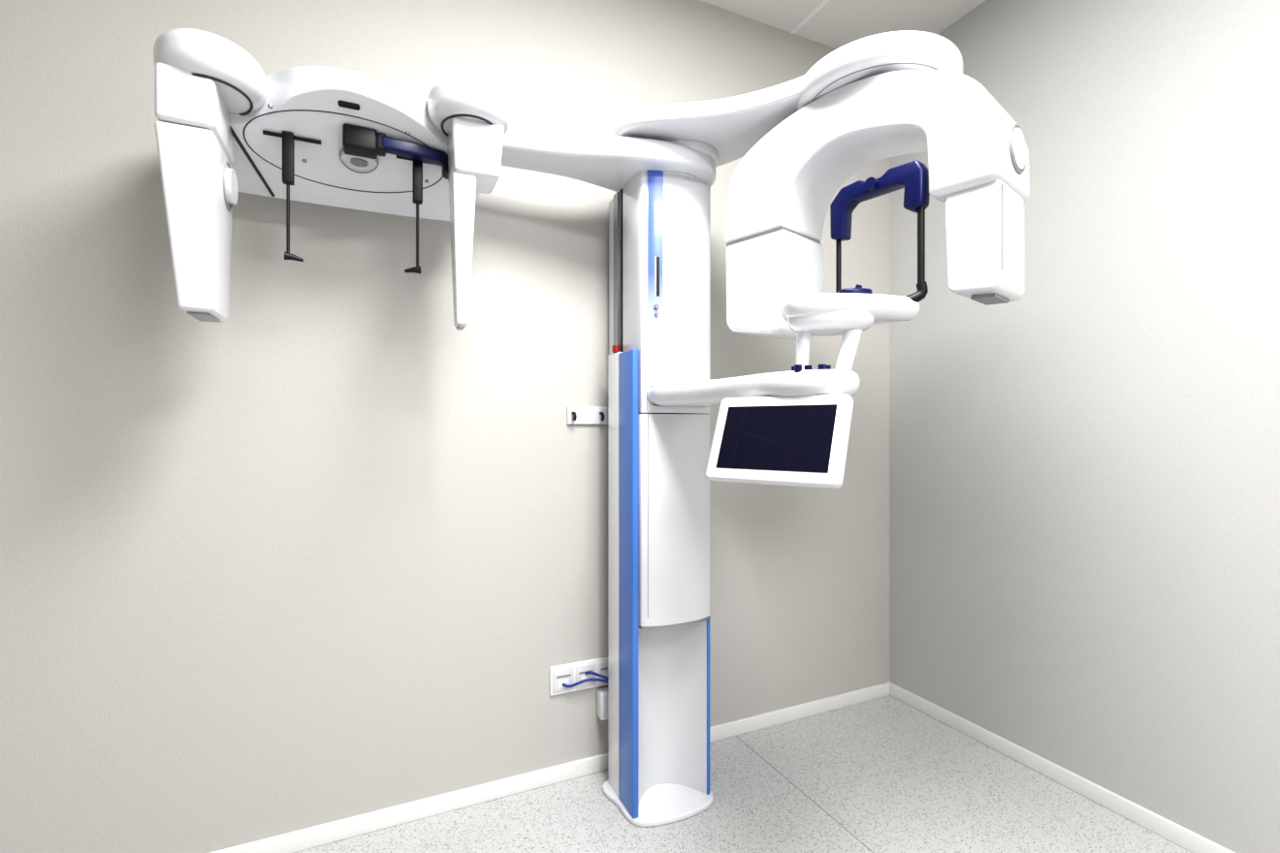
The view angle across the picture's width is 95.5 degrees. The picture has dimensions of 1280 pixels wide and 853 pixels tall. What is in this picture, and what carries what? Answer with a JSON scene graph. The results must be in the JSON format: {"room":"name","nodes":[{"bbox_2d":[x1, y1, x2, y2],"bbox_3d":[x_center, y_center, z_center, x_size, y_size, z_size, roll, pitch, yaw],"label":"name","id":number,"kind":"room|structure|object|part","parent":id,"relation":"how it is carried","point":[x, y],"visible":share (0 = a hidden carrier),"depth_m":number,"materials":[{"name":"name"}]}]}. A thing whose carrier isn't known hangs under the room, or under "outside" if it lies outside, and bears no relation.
{"room":"radiology room","nodes":[
{"label":"radiology room","id":0,"kind":"room"},
{"bbox_2d":[377,131,385,157],"bbox_3d":[-0.697,-0.757,1.563,0.027,0.045,0.050,0,0,-25],"label":"connector","id":1,"kind":"object","parent":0,"point":[381,151],"depth_m":1.54,"materials":[{"name":"black plastic"}]},
{"bbox_2d":[0,0,889,852],"bbox_3d":[-1.025,-0.225,1.874,5.100,3.270,0.100,0,0,-25],"label":"wall","id":2,"kind":"structure","parent":0,"point":[326,551],"depth_m":1.85,"materials":[{"name":"white paint"}]},
{"bbox_2d":[208,681,891,852],"bbox_3d":[-1.001,1.280,1.822,4.900,0.060,0.014,0,0,-25],"label":"baseboard","id":3,"kind":"structure","parent":2,"relation":"attached to","point":[350,827],"depth_m":2.03,"materials":[{"name":"white"}]},
{"bbox_2d":[549,656,607,696],"bbox_3d":[-0.229,0.930,2.177,0.224,0.107,0.015,0,0,-25],"label":"power outlet","id":4,"kind":"object","parent":2,"relation":"attached to","point":[570,673],"visible":0.72,"depth_m":2.17,"materials":[{"name":"white plastic"}]},
{"bbox_2d":[558,679,568,688],"bbox_3d":[-0.281,0.949,2.145,0.038,0.027,0.001,0,0,-25],"label":"socket","id":5,"kind":"object","parent":4,"relation":"attached to","point":[560,682],"depth_m":2.14,"materials":[{"name":"white plastic"}]},
{"bbox_2d":[562,671,607,687],"bbox_3d":[-0.191,0.940,2.167,0.197,0.050,0.040,0,0,-11],"label":"cable","id":6,"kind":"object","parent":4,"relation":"attached to","point":[589,672],"visible":0.86,"depth_m":2.16,"materials":[{"name":"blue plastic"}]},
{"bbox_2d":[580,674,590,684],"bbox_3d":[-0.202,0.949,2.181,0.038,0.027,0.001,0,0,-25],"label":"socket","id":7,"kind":"object","parent":4,"relation":"attached to","point":[583,677],"depth_m":2.18,"materials":[{"name":"white plastic"}]},
{"bbox_2d":[567,406,607,424],"bbox_3d":[-0.184,-0.042,2.182,0.175,0.068,0.044,0,0,-25],"label":"mounting bracket","id":8,"kind":"object","parent":2,"relation":"attached to","point":[576,415],"visible":0.89,"depth_m":2.19,"materials":[{"name":"white plastic"}]},
{"bbox_2d":[596,687,607,720],"bbox_3d":[-0.120,1.048,2.205,0.080,0.105,0.055,0,0,-25],"label":"junction box","id":9,"kind":"object","parent":2,"relation":"attached to","point":[601,693],"visible":0.53,"depth_m":2.17,"materials":[{"name":"white plastic"}]},
{"bbox_2d":[619,189,622,351],"bbox_3d":[-0.064,-0.100,2.077,0.010,1.500,0.015,0,0,-25],"label":"rail","id":10,"kind":"object","parent":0,"point":[621,191],"depth_m":2.07,"materials":[{"name":"metal"}]},
{"bbox_2d":[293,695,1192,852],"bbox_3d":[-0.086,1.360,-0.170,4.900,0.101,4.400,0,0,-25],"label":"floor","id":11,"kind":"structure","parent":0,"point":[899,779],"depth_m":1.99,"materials":[{"name":"tile"}]},
{"bbox_2d":[602,780,712,827],"bbox_3d":[0.074,1.300,2.066,0.368,0.020,0.302,0,0,-25],"label":"base plate","id":12,"kind":"object","parent":11,"relation":"on","point":[663,804],"visible":0.64,"depth_m":1.99,"materials":[{"name":"white plastic"}]},
{"bbox_2d":[608,345,622,797],"bbox_3d":[-0.085,0.502,2.070,0.027,1.580,0.100,0,0,-25],"label":"panel","id":13,"kind":"object","parent":12,"relation":"on","point":[613,359],"depth_m":2.06,"materials":[{"name":"white plastic"}]},
{"bbox_3d":[-0.085,-0.277,2.070,0.027,0.023,0.027,0,0,-25],"label":"emergency button","id":14,"kind":"part","parent":13,"relation":"part of","materials":[{"name":"red plastic"}]},
{"bbox_2d":[618,349,638,819],"bbox_3d":[-0.039,0.518,1.970,0.023,1.547,0.120,0,0,-25],"label":"panel","id":15,"kind":"object","parent":12,"relation":"on","point":[627,360],"visible":1,"depth_m":1.94,"materials":[{"name":"blue paint"}]},
{"bbox_2d":[638,620,706,808],"bbox_3d":[0.070,0.911,2.078,0.266,0.762,0.205,0,0,-25],"label":"channel","id":16,"kind":"object","parent":12,"relation":"on","point":[672,662],"visible":0.61,"depth_m":2.08,"materials":[{"name":"white plastic"}]},
{"bbox_2d":[608,198,613,354],"bbox_3d":[0.023,0.000,2.182,0.238,1.700,0.155,0,0,-25],"label":"mast","id":17,"kind":"object","parent":16,"relation":"attached to","point":[611,204],"visible":0.09,"depth_m":2.18,"materials":[{"name":"white plastic"}]},
{"bbox_2d":[613,192,619,345],"bbox_3d":[-0.085,-0.100,2.125,0.010,1.500,0.040,0,0,-25],"label":"rail","id":18,"kind":"object","parent":17,"relation":"attached to","point":[617,195],"visible":0.29,"depth_m":2.11,"materials":[{"name":"grey metal"}]},
{"bbox_2d":[638,414,710,626],"bbox_3d":[0.100,0.309,2.029,0.274,0.703,0.178,0,0,-25],"label":"panel","id":19,"kind":"object","parent":16,"relation":"attached to","point":[679,444],"visible":0.94,"depth_m":1.94,"materials":[{"name":"white plastic"}]},
{"bbox_2d":[647,411,648,617],"bbox_3d":[0.026,0.290,1.918,0.002,0.680,0.003,0,0,-25],"label":"panel seam","id":20,"kind":"object","parent":19,"relation":"attached to","point":[648,411],"visible":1,"depth_m":1.92,"materials":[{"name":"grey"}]},
{"bbox_2d":[622,170,710,414],"bbox_3d":[0.100,-0.450,2.029,0.274,0.810,0.178,0,0,-25],"label":"carriage","id":21,"kind":"object","parent":19,"relation":"on","point":[687,201],"depth_m":1.95,"materials":[{"name":"white plastic"}]},
{"bbox_2d":[229,65,479,221],"bbox_3d":[-0.806,-0.769,1.592,0.737,0.221,0.366,0,0,-25],"label":"cephalostat","id":22,"kind":"object","parent":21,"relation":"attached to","point":[304,87],"depth_m":1.55,"materials":[{"name":"white plastic"}]},
{"bbox_2d":[154,121,232,322],"bbox_3d":[-1.059,-0.467,1.393,0.108,0.410,0.224,0,0,-25],"label":"sensor","id":23,"kind":"object","parent":22,"relation":"attached to","point":[192,160],"visible":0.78,"depth_m":1.30,"materials":[{"name":"white plastic"}]},
{"bbox_2d":[187,311,220,322],"bbox_3d":[-1.034,-0.261,1.380,0.042,0.008,0.110,0,0,-25],"label":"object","id":24,"kind":"object","parent":23,"relation":"attached to","point":[201,316],"depth_m":1.36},
{"bbox_2d":[223,160,232,210],"bbox_3d":[-1.027,-0.600,1.450,0.005,0.116,0.106,0,0,-25],"label":"disc","id":25,"kind":"object","parent":23,"relation":"attached to","point":[226,162],"depth_m":1.42,"materials":[{"name":"grey plastic"}]},
{"bbox_2d":[224,167,238,204],"bbox_3d":[-1.023,-0.600,1.451,0.020,0.084,0.084,0,0,-25],"label":"boss","id":26,"kind":"object","parent":25,"relation":"attached to","point":[231,181],"depth_m":1.43,"materials":[{"name":"white plastic"}]},
{"bbox_2d":[153,28,267,113],"bbox_3d":[-1.012,-0.835,1.379,0.216,0.100,0.236,0,0,-25],"label":"lobe","id":27,"kind":"object","parent":22,"relation":"attached to","point":[188,49],"visible":0.73,"depth_m":1.30,"materials":[{"name":"white plastic"}]},
{"bbox_2d":[154,62,234,163],"bbox_3d":[-1.055,-0.737,1.387,0.110,0.125,0.220,0,0,-25],"label":"mount","id":28,"kind":"object","parent":27,"relation":"attached to","point":[181,97],"depth_m":1.29,"materials":[{"name":"white plastic"}]},
{"bbox_2d":[191,72,253,115],"bbox_3d":[-1.012,-0.784,1.379,0.158,0.005,0.178,0,0,-25],"label":"seam","id":29,"kind":"object","parent":27,"relation":"attached to","point":[198,75],"depth_m":1.34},
{"bbox_2d":[230,127,274,196],"bbox_3d":[-1.038,-0.726,1.524,0.009,0.135,0.294,0,0,-6],"label":"slit","id":30,"kind":"object","parent":22,"relation":"attached to","point":[237,139],"visible":0.65,"depth_m":1.56,"materials":[{"name":"grey"}]},
{"bbox_2d":[282,130,294,185],"bbox_3d":[-0.912,-0.695,1.508,0.026,0.130,0.024,0,0,-25],"label":"rod","id":31,"kind":"object","parent":22,"relation":"attached to","point":[288,142],"visible":1,"depth_m":1.50,"materials":[{"name":"black plastic"}]},
{"bbox_2d":[286,183,289,253],"bbox_3d":[-0.912,-0.541,1.508,0.008,0.198,0.008,0,0,-25],"label":"rod","id":32,"kind":"object","parent":31,"relation":"attached to","point":[287,184],"depth_m":1.51,"materials":[{"name":"black plastic"}]},
{"bbox_2d":[284,252,303,261],"bbox_3d":[-0.900,-0.442,1.513,0.044,0.023,0.022,0,0,-25],"label":"plug","id":33,"kind":"object","parent":32,"relation":"attached to","point":[287,256],"visible":1,"depth_m":1.51,"materials":[{"name":"black plastic"}]},
{"bbox_2d":[262,130,320,144],"bbox_3d":[-0.903,-0.751,1.512,0.130,0.010,0.010,0,0,-25],"label":"bar","id":34,"kind":"object","parent":22,"relation":"attached to","point":[268,133],"depth_m":1.51,"materials":[{"name":"black plastic"}]},
{"bbox_2d":[242,109,443,192],"bbox_3d":[-0.793,-0.744,1.594,0.494,0.109,0.232,0,0,-25],"label":"ring","id":35,"kind":"object","parent":22,"relation":"attached to","point":[249,121],"visible":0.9,"depth_m":1.53,"materials":[{"name":"grey plastic"}]},
{"bbox_3d":[-0.732,-0.810,1.464,0.050,0.012,0.014,0,0,-25],"label":"front slot","id":36,"kind":"part","parent":22,"relation":"part of","materials":[{"name":"black plastic"}]},
{"bbox_3d":[-0.774,-0.742,1.604,0.090,0.022,0.090,0,0,-25],"label":"center cap","id":37,"kind":"part","parent":22,"relation":"part of","materials":[{"name":"white plastic"}]},
{"bbox_3d":[-0.774,-0.729,1.604,0.044,0.008,0.044,0,0,-25],"label":"center cap","id":38,"kind":"part","parent":22,"relation":"part of","materials":[{"name":"grey plastic"}]},
{"bbox_2d":[339,147,378,173],"bbox_3d":[-0.774,-0.737,1.604,0.098,0.043,0.089,0,0,-25],"label":"ring","id":39,"kind":"object","parent":22,"relation":"attached to","point":[341,149],"visible":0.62,"depth_m":1.63,"materials":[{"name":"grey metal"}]},
{"bbox_2d":[342,123,377,159],"bbox_3d":[-0.742,-0.755,1.542,0.082,0.060,0.060,0,0,-25],"label":"block","id":40,"kind":"object","parent":22,"relation":"attached to","point":[357,141],"depth_m":1.52,"materials":[{"name":"black plastic"}]},
{"bbox_2d":[382,135,445,166],"bbox_3d":[-0.620,-0.756,1.598,0.171,0.032,0.042,0,0,-34],"label":"nasion slider","id":41,"kind":"object","parent":22,"relation":"attached to","point":[396,146],"visible":0.8,"depth_m":1.58,"materials":[{"name":"blue plastic"}]},
{"bbox_2d":[441,154,447,179],"bbox_3d":[-0.546,-0.739,1.658,0.034,0.049,0.061,0,0,-25],"label":"nasion tip","id":42,"kind":"object","parent":41,"relation":"attached to","point":[444,169],"depth_m":1.63,"materials":[{"name":"black plastic"}]},
{"bbox_2d":[396,155,433,164],"bbox_3d":[-0.631,-0.751,1.637,0.100,0.010,0.010,0,0,-25],"label":"bar","id":43,"kind":"object","parent":22,"relation":"attached to","point":[400,157],"depth_m":1.62,"materials":[{"name":"black plastic"}]},
{"bbox_2d":[412,159,422,204],"bbox_3d":[-0.626,-0.695,1.639,0.026,0.130,0.024,0,0,-25],"label":"rod","id":44,"kind":"object","parent":22,"relation":"attached to","point":[417,166],"visible":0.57,"depth_m":1.63,"materials":[{"name":"black plastic"}]},
{"bbox_2d":[416,202,418,266],"bbox_3d":[-0.627,-0.541,1.639,0.008,0.198,0.008,0,0,-25],"label":"rod","id":45,"kind":"object","parent":44,"relation":"attached to","point":[417,204],"depth_m":1.64,"materials":[{"name":"black plastic"}]},
{"bbox_2d":[404,266,420,273],"bbox_3d":[-0.638,-0.442,1.634,0.044,0.023,0.022,0,0,-25],"label":"plug","id":46,"kind":"object","parent":45,"relation":"attached to","point":[417,270],"visible":1,"depth_m":1.63,"materials":[{"name":"black plastic"}]},
{"bbox_2d":[427,76,510,135],"bbox_3d":[-0.466,-0.859,1.592,0.216,0.094,0.224,0,0,-25],"label":"lobe","id":47,"kind":"object","parent":22,"relation":"attached to","point":[456,95],"visible":0.76,"depth_m":1.50,"materials":[{"name":"white plastic"}]},
{"bbox_2d":[440,114,492,136],"bbox_3d":[-0.466,-0.811,1.592,0.150,0.005,0.162,0,0,-25],"label":"seam","id":48,"kind":"object","parent":47,"relation":"attached to","point":[455,115],"depth_m":1.53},
{"bbox_2d":[447,116,503,193],"bbox_3d":[-0.460,-0.748,1.617,0.135,0.145,0.158,0,0,-25],"label":"collimator mount","id":49,"kind":"object","parent":22,"relation":"attached to","point":[474,146],"visible":0.84,"depth_m":1.55,"materials":[{"name":"white plastic"}]},
{"bbox_2d":[448,170,476,327],"bbox_3d":[-0.488,-0.476,1.599,0.061,0.408,0.107,0,0,-25],"label":"blade","id":50,"kind":"object","parent":49,"relation":"attached to","point":[462,186],"depth_m":1.55,"materials":[{"name":"white plastic"}]},
{"bbox_2d":[456,324,464,330],"bbox_3d":[-0.487,-0.272,1.579,0.016,0.015,0.045,0,0,-25],"label":"collimator tip","id":51,"kind":"object","parent":50,"relation":"attached to","point":[461,327],"depth_m":1.57,"materials":[{"name":"white plastic"}]},
{"bbox_2d":[500,126,716,192],"bbox_3d":[-0.157,-0.882,1.910,0.890,0.075,0.321,0,0,-25],"label":"cephalostat arm","id":52,"kind":"object","parent":21,"relation":"attached to","point":[608,162],"depth_m":1.85},
{"bbox_2d":[647,169,663,363],"bbox_3d":[0.051,-0.530,1.921,0.051,0.640,0.004,0,0,-8],"label":"blue stripe","id":53,"kind":"object","parent":21,"relation":"attached to","point":[655,177],"visible":1,"depth_m":1.92,"materials":[{"name":"plastic"}]},
{"bbox_2d":[654,256,656,296],"bbox_3d":[0.050,-0.495,1.920,0.004,0.130,0.005,0,0,-25],"label":"indicator","id":54,"kind":"object","parent":21,"relation":"attached to","point":[655,257],"visible":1,"depth_m":1.92,"materials":[{"name":"white plastic"}]},
{"bbox_3d":[0.058,-0.495,1.921,0.012,0.130,0.004,0,0,-10],"label":"display slot","id":55,"kind":"part","parent":21,"relation":"part of","materials":[{"name":"grey plastic"}]},
{"bbox_2d":[663,170,698,180],"bbox_3d":[0.099,-0.897,2.038,0.230,0.115,0.230,0,0,-25],"label":"hub","id":56,"kind":"object","parent":21,"relation":"on","point":[682,174],"visible":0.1,"depth_m":1.94,"materials":[{"name":"white plastic"}]},
{"bbox_2d":[669,139,718,166],"bbox_3d":[0.143,-0.918,2.015,0.256,0.036,0.256,0,0,-25],"label":"hub","id":57,"kind":"object","parent":56,"relation":"attached to","point":[701,146],"visible":0.3,"depth_m":1.90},
{"bbox_2d":[613,75,803,166],"bbox_3d":[0.346,-0.962,1.862,0.881,0.060,0.404,0,0,22],"label":"carrier arm","id":58,"kind":"object","parent":56,"relation":"attached to","point":[732,126],"visible":0.41,"depth_m":1.78,"materials":[{"name":"white plastic"}]},
{"bbox_2d":[646,364,860,407],"bbox_3d":[0.298,-0.107,1.662,0.255,0.078,0.727,0,0,-28],"label":"support arm","id":59,"kind":"object","parent":21,"relation":"attached to","point":[809,382],"depth_m":1.45,"materials":[{"name":"white plastic"}]},
{"bbox_2d":[705,394,853,488],"bbox_3d":[0.325,0.031,1.385,0.332,0.210,0.108,0,0,37],"label":"touchscreen housing","id":60,"kind":"object","parent":59,"relation":"attached to","point":[834,479],"visible":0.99,"depth_m":1.34,"materials":[{"name":"white plastic"}]},
{"bbox_2d":[716,404,837,473],"bbox_3d":[0.318,0.026,1.375,0.191,0.152,0.274,0,0,-25],"label":"touchscreen display","id":61,"kind":"object","parent":60,"relation":"in","point":[799,438],"depth_m":1.37,"materials":[{"name":"black glass"}]},
{"bbox_3d":[0.375,-0.137,1.378,0.018,0.018,0.018,0,0,-25],"label":"arm knob","id":62,"kind":"part","parent":59,"relation":"part of","materials":[{"name":"blue plastic"}]},
{"bbox_2d":[796,330,810,370],"bbox_3d":[0.408,-0.190,1.453,0.040,0.142,0.036,0,0,-25],"label":"post","id":63,"kind":"object","parent":59,"relation":"on","point":[803,338],"visible":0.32,"depth_m":1.44,"materials":[{"name":"white plastic"}]},
{"bbox_3d":[0.402,-0.137,1.391,0.018,0.018,0.018,0,0,-25],"label":"arm knob","id":64,"kind":"part","parent":59,"relation":"part of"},
{"bbox_3d":[0.428,-0.137,1.370,0.018,0.018,0.018,0,0,-25],"label":"arm knob","id":65,"kind":"part","parent":59,"relation":"part of","materials":[{"name":"blue plastic"}]},
{"bbox_2d":[834,328,862,370],"bbox_3d":[0.509,-0.191,1.418,0.084,0.152,0.044,0,0,-25],"label":"post","id":66,"kind":"object","parent":59,"relation":"on","point":[850,338],"visible":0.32,"depth_m":1.40,"materials":[{"name":"white plastic"}]},
{"bbox_2d":[787,308,874,336],"bbox_3d":[0.471,-0.266,1.454,0.205,0.059,0.186,0,0,-25],"label":"platform","id":67,"kind":"object","parent":66,"relation":"on","point":[834,323],"visible":0.77,"depth_m":1.39,"materials":[{"name":"white plastic"}]},
{"bbox_2d":[781,292,920,325],"bbox_3d":[0.503,-0.290,1.478,0.308,0.056,0.255,0,0,-25],"label":"platform","id":68,"kind":"object","parent":67,"relation":"on","point":[884,308],"visible":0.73,"depth_m":1.39,"materials":[{"name":"white plastic"}]},
{"bbox_2d":[835,239,841,292],"bbox_3d":[0.547,-0.460,1.600,0.014,0.320,0.014,0,0,-25],"label":"support rod","id":69,"kind":"object","parent":68,"relation":"on","point":[838,241],"visible":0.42,"depth_m":1.60,"materials":[{"name":"black plastic"}]},
{"bbox_2d":[837,288,872,293],"bbox_3d":[0.551,-0.333,1.494,0.086,0.034,0.062,0,0,6],"label":"chin rest","id":70,"kind":"object","parent":68,"relation":"on","point":[849,290],"visible":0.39,"depth_m":1.47,"materials":[{"name":"blue plastic"}]},
{"bbox_2d":[906,281,927,301],"bbox_3d":[0.668,-0.322,1.422,0.066,0.062,0.024,0,0,7],"label":"rod elbow","id":71,"kind":"object","parent":68,"relation":"on","point":[922,289],"visible":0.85,"depth_m":1.41,"materials":[{"name":"black plastic"}]},
{"bbox_2d":[917,205,925,283],"bbox_3d":[0.686,-0.472,1.420,0.017,0.295,0.017,0,0,-25],"label":"support rod","id":72,"kind":"object","parent":71,"relation":"on","point":[921,210],"visible":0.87,"depth_m":1.41,"materials":[{"name":"black plastic"}]},
{"bbox_2d":[830,160,929,241],"bbox_3d":[0.610,-0.580,1.507,0.058,0.139,0.258,0,0,-38],"label":"support","id":73,"kind":"object","parent":72,"relation":"attached to","point":[913,176],"depth_m":1.48,"materials":[{"name":"blue plastic"}]},
{"bbox_3d":[0.610,-0.622,1.505,0.056,0.032,0.032,0,0,-38],"label":"temple knob","id":74,"kind":"part","parent":73,"relation":"part of","materials":[{"name":"blue plastic"}]},
{"bbox_2d":[638,616,709,629],"bbox_3d":[0.099,0.665,2.032,0.270,0.010,0.178,0,0,-25],"label":"trim","id":75,"kind":"structure","parent":19,"relation":"attached to","point":[707,618],"depth_m":1.94,"materials":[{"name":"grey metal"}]},
{"bbox_2d":[706,618,709,795],"bbox_3d":[0.198,0.971,2.133,0.013,0.642,0.210,0,0,-25],"label":"panel","id":76,"kind":"object","parent":12,"relation":"on","point":[708,621],"visible":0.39,"depth_m":2.04,"materials":[{"name":"blue paint"}]},
{"bbox_2d":[726,225,820,246],"bbox_3d":[0.422,-0.583,1.848,0.258,0.013,0.261,0,0,-25],"label":"joint","id":77,"kind":"object","parent":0,"point":[779,228],"depth_m":1.77,"materials":[{"name":"grey plastic"}]},
{"bbox_2d":[699,0,986,48],"bbox_3d":[-0.086,-1.810,-0.170,4.900,0.100,4.400,0,0,-25],"label":"ceiling","id":78,"kind":"structure","parent":0,"point":[838,23],"depth_m":2.48,"materials":[{"name":"white paint"}]},
{"bbox_2d":[789,0,830,33],"bbox_3d":[-0.086,-1.758,-0.170,4.900,0.004,4.400,0,0,-25],"label":"grid","id":79,"kind":"object","parent":78,"relation":"attached to","point":[823,2],"depth_m":2.49,"materials":[{"name":"white metal"}]},
{"bbox_2d":[725,70,1028,242],"bbox_3d":[0.609,-0.732,1.638,0.216,0.364,0.784,0,0,-42],"label":"c-arm","id":80,"kind":"object","parent":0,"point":[789,178],"visible":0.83,"depth_m":1.63,"materials":[{"name":"white plastic"}]},
{"bbox_2d":[726,229,824,340],"bbox_3d":[0.427,-0.427,1.843,0.216,0.301,0.233,0,0,-42],"label":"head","id":81,"kind":"object","parent":80,"relation":"attached to","point":[764,272],"visible":0.84,"depth_m":1.76},
{"bbox_2d":[797,30,963,110],"bbox_3d":[0.664,-0.948,1.641,0.434,0.072,0.434,0,0,-25],"label":"cover","id":82,"kind":"object","parent":80,"relation":"on","point":[932,49],"visible":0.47,"depth_m":1.47,"materials":[{"name":"white plastic"}]},
{"bbox_2d":[811,63,939,101],"bbox_3d":[0.664,-0.912,1.641,0.367,0.003,0.367,0,0,-25],"label":"disc","id":83,"kind":"object","parent":82,"relation":"attached to","point":[891,63],"depth_m":1.48,"materials":[{"name":"grey plastic"}]},
{"bbox_2d":[928,85,1029,204],"bbox_3d":[0.819,-0.664,1.401,0.228,0.238,0.162,0,0,-42],"label":"housing","id":84,"kind":"object","parent":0,"point":[966,152],"depth_m":1.32,"materials":[{"name":"white plastic"}]},
{"bbox_3d":[0.871,-0.640,1.342,0.112,0.112,0.007,0,0,-42],"label":"sensor knob","id":85,"kind":"part","parent":84,"relation":"part of","materials":[{"name":"white plastic"}]},
{"bbox_2d":[1012,127,1025,169],"bbox_3d":[0.865,-0.640,1.348,0.096,0.092,0.051,0,0,-25],"label":"disc","id":86,"kind":"object","parent":84,"relation":"attached to","point":[1018,143],"depth_m":1.33,"materials":[{"name":"grey plastic"}]},
{"bbox_2d":[944,179,1023,302],"bbox_3d":[0.826,-0.435,1.393,0.211,0.259,0.162,0,0,-25],"label":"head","id":87,"kind":"object","parent":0,"point":[974,214],"depth_m":1.33},
{"bbox_2d":[970,292,1009,305],"bbox_3d":[0.833,-0.303,1.384,0.110,0.010,0.077,0,0,-25],"label":"sensor head foot","id":88,"kind":"object","parent":87,"relation":"attached to","point":[985,299],"depth_m":1.37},
{"bbox_2d":[1001,184,1002,269],"bbox_3d":[0.808,-0.445,1.298,0.003,0.190,0.003,0,0,-25],"label":"panel","id":89,"kind":"object","parent":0,"point":[1002,184],"depth_m":1.30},
{"bbox_2d":[889,0,1279,852],"bbox_3d":[2.207,-0.225,0.828,0.100,3.270,4.500,0,0,-25],"label":"wall","id":90,"kind":"structure","parent":0,"point":[1084,467],"depth_m":1.98,"materials":[{"name":"white paint"}]},
{"bbox_2d":[890,683,1235,852],"bbox_3d":[2.137,1.280,0.843,0.014,0.060,4.386,0,0,-25],"label":"baseboard","id":91,"kind":"structure","parent":90,"relation":"attached to","point":[1174,833],"depth_m":2.10,"materials":[{"name":"white"}]}
]}

